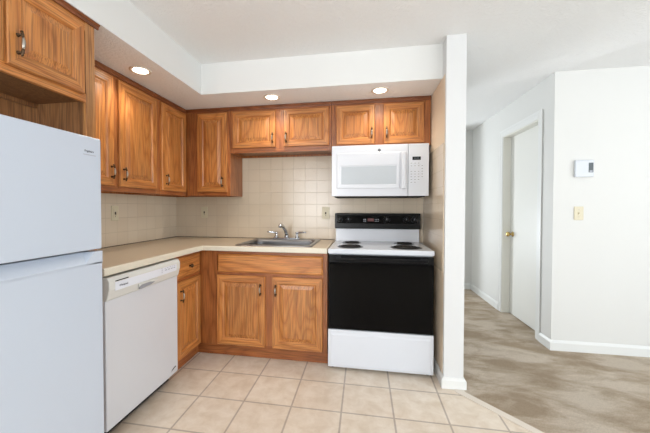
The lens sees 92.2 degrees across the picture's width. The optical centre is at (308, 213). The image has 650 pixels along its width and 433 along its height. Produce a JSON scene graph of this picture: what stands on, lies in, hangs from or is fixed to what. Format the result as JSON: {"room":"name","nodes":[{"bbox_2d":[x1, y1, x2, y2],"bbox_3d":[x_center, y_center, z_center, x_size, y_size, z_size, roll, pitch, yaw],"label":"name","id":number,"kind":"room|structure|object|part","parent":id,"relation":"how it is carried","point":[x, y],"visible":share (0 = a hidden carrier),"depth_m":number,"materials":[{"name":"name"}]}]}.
{"room":"kitchen","nodes":[
{"label":"kitchen","id":0,"kind":"room"},
{"bbox_2d":[101,193,175,247],"bbox_3d":[-1.878,0.023,0.769,0.127,2.364,5.320,0,1,10],"label":"wall","id":1,"kind":"structure","parent":0,"point":[141,217],"depth_m":2.68,"materials":[{"name":"white tile"}]},
{"bbox_2d":[111,206,118,220],"bbox_3d":[-1.512,-0.002,2.446,0.009,0.116,0.072,0,1,10],"label":"wall outlet","id":2,"kind":"object","parent":1,"relation":"attached to","point":[114,209],"visible":1,"depth_m":2.44,"materials":[{"name":"beige plastic"}]},
{"bbox_2d":[94,59,158,193],"bbox_3d":[-1.407,-0.544,2.075,0.340,0.795,0.922,0,1,10],"label":"upper cabinet","id":3,"kind":"object","parent":1,"relation":"attached to","point":[125,109],"visible":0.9,"depth_m":2.16,"materials":[{"name":"brown wood"}]},
{"bbox_3d":[-1.320,-0.533,1.833,0.019,0.715,0.440,0,1,10],"label":"door","id":4,"kind":"part","parent":3,"relation":"part of","materials":[{"name":"brown wood"}]},
{"bbox_3d":[-1.261,-0.271,2.026,0.033,0.097,0.015,0,1,10],"label":"handle","id":5,"kind":"part","parent":3,"relation":"part of","materials":[{"name":"gold metal"}]},
{"bbox_3d":[-1.242,-0.267,2.131,0.033,0.097,0.015,0,1,10],"label":"handle","id":6,"kind":"part","parent":3,"relation":"part of","materials":[{"name":"gold metal"}]},
{"bbox_3d":[-1.283,-0.925,2.046,0.014,0.031,0.922,0,1,10],"label":"moulding","id":7,"kind":"part","parent":3,"relation":"part of","materials":[{"name":"brown wood"}]},
{"bbox_3d":[-1.240,-0.542,2.287,0.019,0.715,0.388,0,1,10],"label":"door","id":8,"kind":"part","parent":3,"relation":"part of","materials":[{"name":"brown wood"}]},
{"bbox_2d":[127,95,193,196],"bbox_3d":[-1.266,-0.559,2.870,0.340,0.795,0.692,0,1,10],"label":"upper cabinet","id":9,"kind":"object","parent":1,"relation":"attached to","point":[171,118],"visible":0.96,"depth_m":2.66,"materials":[{"name":"brown wood"}]},
{"bbox_3d":[-1.184,-0.556,2.709,0.019,0.795,0.404,0,1,10],"label":"frame","id":10,"kind":"part","parent":9,"relation":"part of","materials":[{"name":"brown wood"}]},
{"bbox_3d":[-1.168,-0.938,2.699,0.014,0.031,0.404,0,1,10],"label":"moulding","id":11,"kind":"part","parent":9,"relation":"part of","materials":[{"name":"brown wood"}]},
{"bbox_3d":[-1.165,-0.550,2.712,0.019,0.715,0.348,0,1,10],"label":"door","id":12,"kind":"part","parent":9,"relation":"part of","materials":[{"name":"brown wood"}]},
{"bbox_2d":[64,0,442,109],"bbox_3d":[-0.404,-1.055,1.671,2.467,0.241,2.750,0,1,10],"label":"soffit","id":13,"kind":"structure","parent":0,"point":[126,37],"depth_m":2.29,"materials":[{"name":"white paint"}]},
{"bbox_2d":[129,66,151,74],"bbox_3d":[-1.104,-0.939,2.056,0.136,0.008,0.136,0,1,10],"label":"recessed light","id":14,"kind":"object","parent":13,"relation":"in","point":[140,70],"visible":1,"depth_m":2.05,"materials":[{"name":"beige glass"}]},
{"bbox_2d":[263,94,279,99],"bbox_3d":[-0.298,-0.948,2.553,0.136,0.008,0.136,0,1,10],"label":"recessed light","id":15,"kind":"object","parent":13,"relation":"in","point":[268,96],"visible":1,"depth_m":2.55,"materials":[{"name":"beige glass"}]},
{"bbox_2d":[371,87,388,93],"bbox_3d":[0.552,-0.944,2.403,0.136,0.008,0.136,0,1,10],"label":"recessed light","id":16,"kind":"object","parent":13,"relation":"in","point":[379,90],"visible":1,"depth_m":2.40,"materials":[{"name":"beige glass"}]},
{"bbox_2d":[109,352,531,432],"bbox_3d":[-0.086,1.243,0.414,3.550,0.060,5.200,0,1,10],"label":"floor","id":17,"kind":"structure","parent":0,"point":[211,392],"depth_m":1.95,"materials":[{"name":"tile"}]},
{"bbox_2d":[0,0,99,249],"bbox_3d":[-1.411,0.136,1.153,0.669,2.121,0.954,0,1,10],"label":"tall cabinet","id":18,"kind":"object","parent":17,"relation":"on","point":[47,62],"visible":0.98,"depth_m":1.37,"materials":[{"name":"brown wood"}]},
{"bbox_3d":[-1.080,-0.641,1.177,0.033,0.097,0.015,0,1,10],"label":"handle","id":19,"kind":"part","parent":18,"relation":"part of","materials":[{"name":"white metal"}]},
{"bbox_3d":[-1.367,0.128,1.603,0.598,2.120,0.017,0,1,10],"label":"panel","id":20,"kind":"part","parent":18,"relation":"part of","materials":[{"name":"brown wood"}]},
{"bbox_3d":[-1.083,-0.719,1.306,0.019,0.324,0.325,0,1,10],"label":"door","id":21,"kind":"part","parent":18,"relation":"part of","materials":[{"name":"brown wood"}]},
{"bbox_3d":[-1.123,-0.912,1.082,0.018,0.022,0.954,0,1,10],"label":"moulding","id":22,"kind":"part","parent":18,"relation":"part of","materials":[{"name":"brown wood"}]},
{"bbox_2d":[0,114,103,432],"bbox_3d":[-1.351,0.433,1.131,0.682,1.531,0.761,0,1,10],"label":"refrigerator","id":23,"kind":"object","parent":17,"relation":"on","point":[52,380],"visible":1,"depth_m":1.20,"materials":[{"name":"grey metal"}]},
{"bbox_3d":[-1.048,-0.082,1.068,0.065,0.500,0.761,0,1,10],"label":"freezer door","id":24,"kind":"part","parent":23,"relation":"part of","materials":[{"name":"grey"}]},
{"bbox_3d":[-1.049,0.663,1.082,0.065,0.969,0.761,0,1,10],"label":"fridge door","id":25,"kind":"part","parent":23,"relation":"part of","materials":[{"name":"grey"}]},
{"bbox_2d":[102,258,179,432],"bbox_3d":[-1.250,0.750,1.938,0.624,0.866,0.618,0,1,10],"label":"dishwasher","id":26,"kind":"object","parent":17,"relation":"on","point":[140,348],"visible":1,"depth_m":1.80,"materials":[{"name":"white"}]},
{"bbox_3d":[-0.981,0.381,1.883,0.068,0.126,0.618,0,1,10],"label":"control panel","id":27,"kind":"part","parent":26,"relation":"part of","materials":[{"name":"white plastic"}]},
{"bbox_2d":[176,251,200,368],"bbox_3d":[-1.192,0.736,2.444,0.646,0.873,0.366,0,1,10],"label":"base cabinet","id":28,"kind":"object","parent":17,"relation":"on","point":[188,277],"visible":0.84,"depth_m":2.38,"materials":[{"name":"brown wood"}]},
{"bbox_3d":[-0.934,0.687,2.397,0.019,0.774,0.366,0,1,10],"label":"frame","id":29,"kind":"part","parent":28,"relation":"part of","materials":[{"name":"brown wood"}]},
{"bbox_3d":[-0.915,0.398,2.389,0.019,0.152,0.323,0,1,10],"label":"drawer","id":30,"kind":"part","parent":28,"relation":"part of","materials":[{"name":"brown wood"}]},
{"bbox_2d":[196,250,328,362],"bbox_3d":[-0.619,0.729,2.804,1.649,0.873,0.646,0,1,10],"label":"base cabinet","id":31,"kind":"object","parent":17,"relation":"on","point":[273,305],"visible":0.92,"depth_m":2.47,"materials":[{"name":"brown wood"}]},
{"bbox_2d":[97,236,334,276],"bbox_3d":[-0.701,0.279,2.318,1.654,0.044,1.615,0,1,10],"label":"countertop","id":32,"kind":"structure","parent":31,"relation":"on","point":[118,258],"depth_m":2.38,"materials":[{"name":"beige laminate"}]},
{"bbox_2d":[236,238,319,246],"bbox_3d":[-0.236,0.335,2.729,0.630,0.178,0.564,0,1,10],"label":"sink","id":33,"kind":"object","parent":32,"relation":"in","point":[258,241],"visible":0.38,"depth_m":2.88,"materials":[{"name":"silver metal"}]},
{"bbox_2d":[267,223,305,238],"bbox_3d":[-0.218,0.166,2.878,0.377,0.154,0.211,0,1,10],"label":"kitchen faucet","id":34,"kind":"object","parent":32,"relation":"on","point":[286,236],"visible":1,"depth_m":2.93,"materials":[{"name":"silver metal"}]},
{"bbox_3d":[-0.335,0.198,2.980,0.111,0.062,0.044,0,1,10],"label":"handle","id":35,"kind":"part","parent":34,"relation":"part of","materials":[{"name":"silver metal"}]},
{"bbox_3d":[-0.226,0.160,2.878,0.048,0.142,0.210,0,1,16],"label":"spout","id":36,"kind":"part","parent":34,"relation":"part of","materials":[{"name":"silver metal"}]},
{"bbox_3d":[-0.204,0.234,2.957,0.260,0.014,0.052,0,1,10],"label":"deck plate","id":37,"kind":"part","parent":34,"relation":"part of","materials":[{"name":"silver metal"}]},
{"bbox_3d":[-0.072,0.199,2.933,0.111,0.062,0.044,0,1,10],"label":"handle","id":38,"kind":"part","parent":34,"relation":"part of","materials":[{"name":"silver metal"}]},
{"bbox_3d":[-0.540,0.779,2.506,0.406,0.566,0.019,0,1,10],"label":"door","id":39,"kind":"part","parent":31,"relation":"part of","materials":[{"name":"brown wood"}]},
{"bbox_3d":[-0.311,0.400,2.458,0.859,0.146,0.019,0,1,10],"label":"false drawer","id":40,"kind":"part","parent":31,"relation":"part of","materials":[{"name":"brown wood"}]},
{"bbox_3d":[-0.086,0.781,2.425,0.401,0.566,0.019,0,1,10],"label":"door","id":41,"kind":"part","parent":31,"relation":"part of","materials":[{"name":"brown wood"}]},
{"bbox_2d":[328,213,434,374],"bbox_3d":[0.569,0.588,2.550,0.752,1.168,0.682,0,1,10],"label":"electric range","id":42,"kind":"object","parent":17,"relation":"on","point":[381,276],"visible":1,"depth_m":2.28,"materials":[{"name":"white metal"}]},
{"bbox_3d":[0.615,0.060,2.799,0.712,0.090,0.002,0,1,10],"label":"panel glass","id":43,"kind":"part","parent":42,"relation":"part of","materials":[{"name":"black glass"}]},
{"bbox_3d":[0.621,0.069,2.836,0.752,0.140,0.082,0,1,10],"label":"control panel","id":44,"kind":"part","parent":42,"relation":"part of","materials":[{"name":"black ceramic"}]},
{"bbox_3d":[0.521,1.008,2.294,0.752,0.282,0.038,0,1,10],"label":"storage drawer","id":45,"kind":"part","parent":42,"relation":"part of","materials":[{"name":"white metal"}]},
{"bbox_3d":[0.522,0.585,2.285,0.746,0.552,0.040,0,1,10],"label":"oven door","id":46,"kind":"part","parent":42,"relation":"part of","materials":[{"name":"black glass"}]},
{"bbox_3d":[0.514,0.333,2.237,0.652,0.026,0.056,0,1,10],"label":"handle","id":47,"kind":"part","parent":42,"relation":"part of","materials":[{"name":"black ceramic"}]},
{"bbox_3d":[0.519,0.332,2.263,0.728,0.041,0.004,0,1,10],"label":"door trim","id":48,"kind":"part","parent":42,"relation":"part of","materials":[{"name":"black ceramic"}]},
{"bbox_2d":[328,241,434,255],"bbox_3d":[0.573,0.276,2.569,0.752,0.036,0.632,0,1,10],"label":"cooktop","id":49,"kind":"object","parent":42,"relation":"in","point":[338,248],"depth_m":2.33,"materials":[{"name":"white metal"}]},
{"bbox_2d":[129,0,649,129],"bbox_3d":[1.705,-1.225,1.726,6.840,0.100,8.740,0,1,10],"label":"ceiling","id":50,"kind":"structure","parent":0,"point":[513,46],"depth_m":2.02,"materials":[{"name":"white paint"}]},
{"bbox_2d":[176,65,649,345],"bbox_3d":[1.880,-0.012,2.743,6.600,2.364,0.131,0,1,10],"label":"wall","id":51,"kind":"structure","parent":0,"point":[608,301],"depth_m":2.60,"materials":[{"name":"white paint"}]},
{"bbox_2d":[201,207,207,217],"bbox_3d":[-1.061,-0.011,3.192,0.072,0.116,0.009,0,1,10],"label":"wall outlet","id":52,"kind":"object","parent":51,"relation":"attached to","point":[204,210],"visible":1,"depth_m":3.19,"materials":[{"name":"beige plastic"}]},
{"bbox_2d":[186,107,242,196],"bbox_3d":[-0.902,-0.561,2.985,0.439,0.795,0.340,0,1,10],"label":"upper cabinet","id":53,"kind":"object","parent":51,"relation":"attached to","point":[212,170],"visible":0.98,"depth_m":2.86,"materials":[{"name":"brown wood"}]},
{"bbox_3d":[-0.917,-0.941,2.853,0.425,0.031,0.014,0,1,10],"label":"moulding","id":54,"kind":"part","parent":53,"relation":"part of","materials":[{"name":"brown wood"}]},
{"bbox_3d":[-0.876,-0.552,2.850,0.290,0.715,0.019,0,1,10],"label":"door","id":55,"kind":"part","parent":53,"relation":"part of","materials":[{"name":"brown wood"}]},
{"bbox_2d":[230,101,331,157],"bbox_3d":[-0.232,-0.750,2.862,0.917,0.412,0.340,0,1,10],"label":"upper cabinet","id":56,"kind":"object","parent":51,"relation":"attached to","point":[295,129],"visible":0.99,"depth_m":2.74,"materials":[{"name":"brown wood"}]},
{"bbox_3d":[-0.482,-0.746,2.777,0.398,0.325,0.019,0,1,10],"label":"door","id":57,"kind":"part","parent":56,"relation":"part of","materials":[{"name":"brown wood"}]},
{"bbox_3d":[-0.254,-0.938,2.736,0.917,0.031,0.014,0,1,10],"label":"moulding","id":58,"kind":"part","parent":56,"relation":"part of","materials":[{"name":"brown wood"}]},
{"bbox_3d":[-0.019,-0.744,2.695,0.396,0.325,0.019,0,1,10],"label":"door","id":59,"kind":"part","parent":56,"relation":"part of","materials":[{"name":"brown wood"}]},
{"bbox_2d":[322,207,329,218],"bbox_3d":[0.167,-0.003,2.975,0.072,0.116,0.009,0,1,10],"label":"wall outlet","id":60,"kind":"object","parent":51,"relation":"attached to","point":[325,210],"visible":1,"depth_m":2.97,"materials":[{"name":"beige plastic"}]},
{"bbox_2d":[332,95,430,145],"bbox_3d":[0.616,-0.755,2.712,0.802,0.393,0.340,0,1,10],"label":"upper cabinet","id":61,"kind":"object","parent":51,"relation":"attached to","point":[397,120],"visible":0.95,"depth_m":2.59,"materials":[{"name":"brown wood"}]},
{"bbox_3d":[0.395,-0.742,2.622,0.318,0.325,0.019,0,1,10],"label":"door","id":62,"kind":"part","parent":61,"relation":"part of","materials":[{"name":"brown wood"}]},
{"bbox_2d":[332,143,428,197],"bbox_3d":[0.599,-0.345,2.679,0.762,0.418,0.427,0,1,10],"label":"microwave","id":63,"kind":"object","parent":61,"relation":"attached to","point":[388,170],"visible":1,"depth_m":2.50,"materials":[{"name":"white plastic"}]},
{"bbox_3d":[0.481,-0.346,2.519,0.505,0.293,0.004,0,1,10],"label":"door moulding","id":64,"kind":"part","parent":63,"relation":"part of","materials":[{"name":"white plastic"}]},
{"bbox_3d":[0.751,-0.338,2.455,0.032,0.290,0.039,0,1,10],"label":"handle","id":65,"kind":"part","parent":63,"relation":"part of","materials":[{"name":"white plastic"}]},
{"bbox_3d":[0.871,-0.344,2.472,0.155,0.412,0.036,0,1,10],"label":"control panel","id":66,"kind":"part","parent":63,"relation":"part of","materials":[{"name":"white plastic"}]},
{"bbox_3d":[0.595,-0.934,2.585,0.802,0.031,0.014,0,1,10],"label":"moulding","id":67,"kind":"part","parent":61,"relation":"part of","materials":[{"name":"brown wood"}]},
{"bbox_3d":[0.780,-0.740,2.554,0.319,0.325,0.019,0,1,10],"label":"door","id":68,"kind":"part","parent":61,"relation":"part of","materials":[{"name":"brown wood"}]},
{"bbox_2d":[574,207,583,219],"bbox_3d":[2.264,-0.001,2.611,0.070,0.114,0.017,0,1,10],"label":"light switch","id":69,"kind":"object","parent":51,"relation":"attached to","point":[578,211],"visible":1,"depth_m":2.61,"materials":[{"name":"beige plastic"}]},
{"bbox_2d":[574,160,593,176],"bbox_3d":[2.291,-0.373,2.595,0.136,0.140,0.024,0,1,10],"label":"thermostat","id":70,"kind":"object","parent":51,"relation":"attached to","point":[582,168],"visible":1,"depth_m":2.59,"materials":[{"name":"white plastic"}]},
{"bbox_2d":[539,332,649,356],"bbox_3d":[3.605,1.129,2.481,3.101,0.086,0.177,0,1,10],"label":"baseboard","id":71,"kind":"structure","parent":51,"relation":"attached to","point":[556,345],"depth_m":2.61,"materials":[{"name":"white"}]},
{"bbox_2d":[423,34,466,377],"bbox_3d":[1.116,-0.015,2.867,0.132,2.364,1.585,0,1,10],"label":"wall partition","id":72,"kind":"structure","parent":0,"point":[444,207],"depth_m":2.10,"materials":[{"name":"white paint"}]},
{"bbox_3d":[0.982,-0.046,2.474,0.005,0.880,0.708,0,1,10],"label":"tile panel","id":73,"kind":"part","parent":72,"relation":"part of","materials":[{"name":"beige tile"}]},
{"bbox_2d":[433,357,466,389],"bbox_3d":[1.117,1.129,2.880,0.157,0.073,1.601,0,1,10],"label":"baseboard","id":74,"kind":"structure","parent":72,"relation":"attached to","point":[445,382],"depth_m":2.10,"materials":[{"name":"white"}]},
{"bbox_2d":[464,130,472,283],"bbox_3d":[2.221,-0.050,4.725,0.682,2.364,0.120,0,1,10],"label":"wall","id":75,"kind":"structure","parent":0,"point":[469,133],"depth_m":4.63,"materials":[{"name":"white paint"}]},
{"bbox_2d":[464,283,470,288],"bbox_3d":[2.144,1.085,4.693,0.546,0.086,0.013,0,1,10],"label":"baseboard","id":76,"kind":"structure","parent":75,"relation":"attached to","point":[466,285],"depth_m":4.65,"materials":[{"name":"white wood"}]},
{"bbox_2d":[454,389,543,432],"bbox_3d":[1.390,1.191,1.486,0.064,0.004,1.463,-1,1,-33],"label":"trim","id":77,"kind":"structure","parent":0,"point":[461,392],"depth_m":1.85,"materials":[{"name":"beige tile"}]},
{"bbox_2d":[502,312,534,336],"bbox_3d":[2.347,1.187,3.335,0.300,0.064,1.000,0,1,10],"label":"floor","id":78,"kind":"structure","parent":0,"point":[512,317],"depth_m":3.28,"materials":[{"name":"wood"}]},
{"bbox_2d":[471,71,570,340],"bbox_3d":[2.313,-0.029,3.629,0.120,2.364,2.006,0,1,10],"label":"wall","id":79,"kind":"structure","parent":0,"point":[552,95],"depth_m":2.77,"materials":[{"name":"white paint"}]},
{"bbox_2d":[471,284,497,309],"bbox_3d":[2.337,1.095,4.178,0.013,0.086,0.940,0,1,10],"label":"baseboard","id":80,"kind":"structure","parent":79,"relation":"attached to","point":[491,301],"depth_m":4.08,"materials":[{"name":"white wood"}]},
{"bbox_2d":[498,109,542,340],"bbox_3d":[2.239,0.107,3.244,0.131,2.107,0.889,0,1,10],"label":"door","id":81,"kind":"structure","parent":79,"relation":"in","point":[520,155],"depth_m":3.32,"materials":[{"name":"white wood"}]},
{"bbox_3d":[2.279,0.235,3.537,0.068,0.060,0.060,0,1,10],"label":"knob","id":82,"kind":"part","parent":81,"relation":"part of","materials":[{"name":"gold metal"}]},
{"bbox_3d":[2.279,0.143,3.239,0.035,2.010,0.718,0,1,10],"label":"panel","id":83,"kind":"part","parent":81,"relation":"part of","materials":[{"name":"white wood"}]},
{"bbox_2d":[463,289,649,432],"bbox_3d":[2.867,1.234,0.912,4.008,0.064,7.210,0,1,10],"label":"floor","id":84,"kind":"structure","parent":0,"point":[506,368],"depth_m":2.21,"materials":[{"name":"beige carpet"}]}
]}

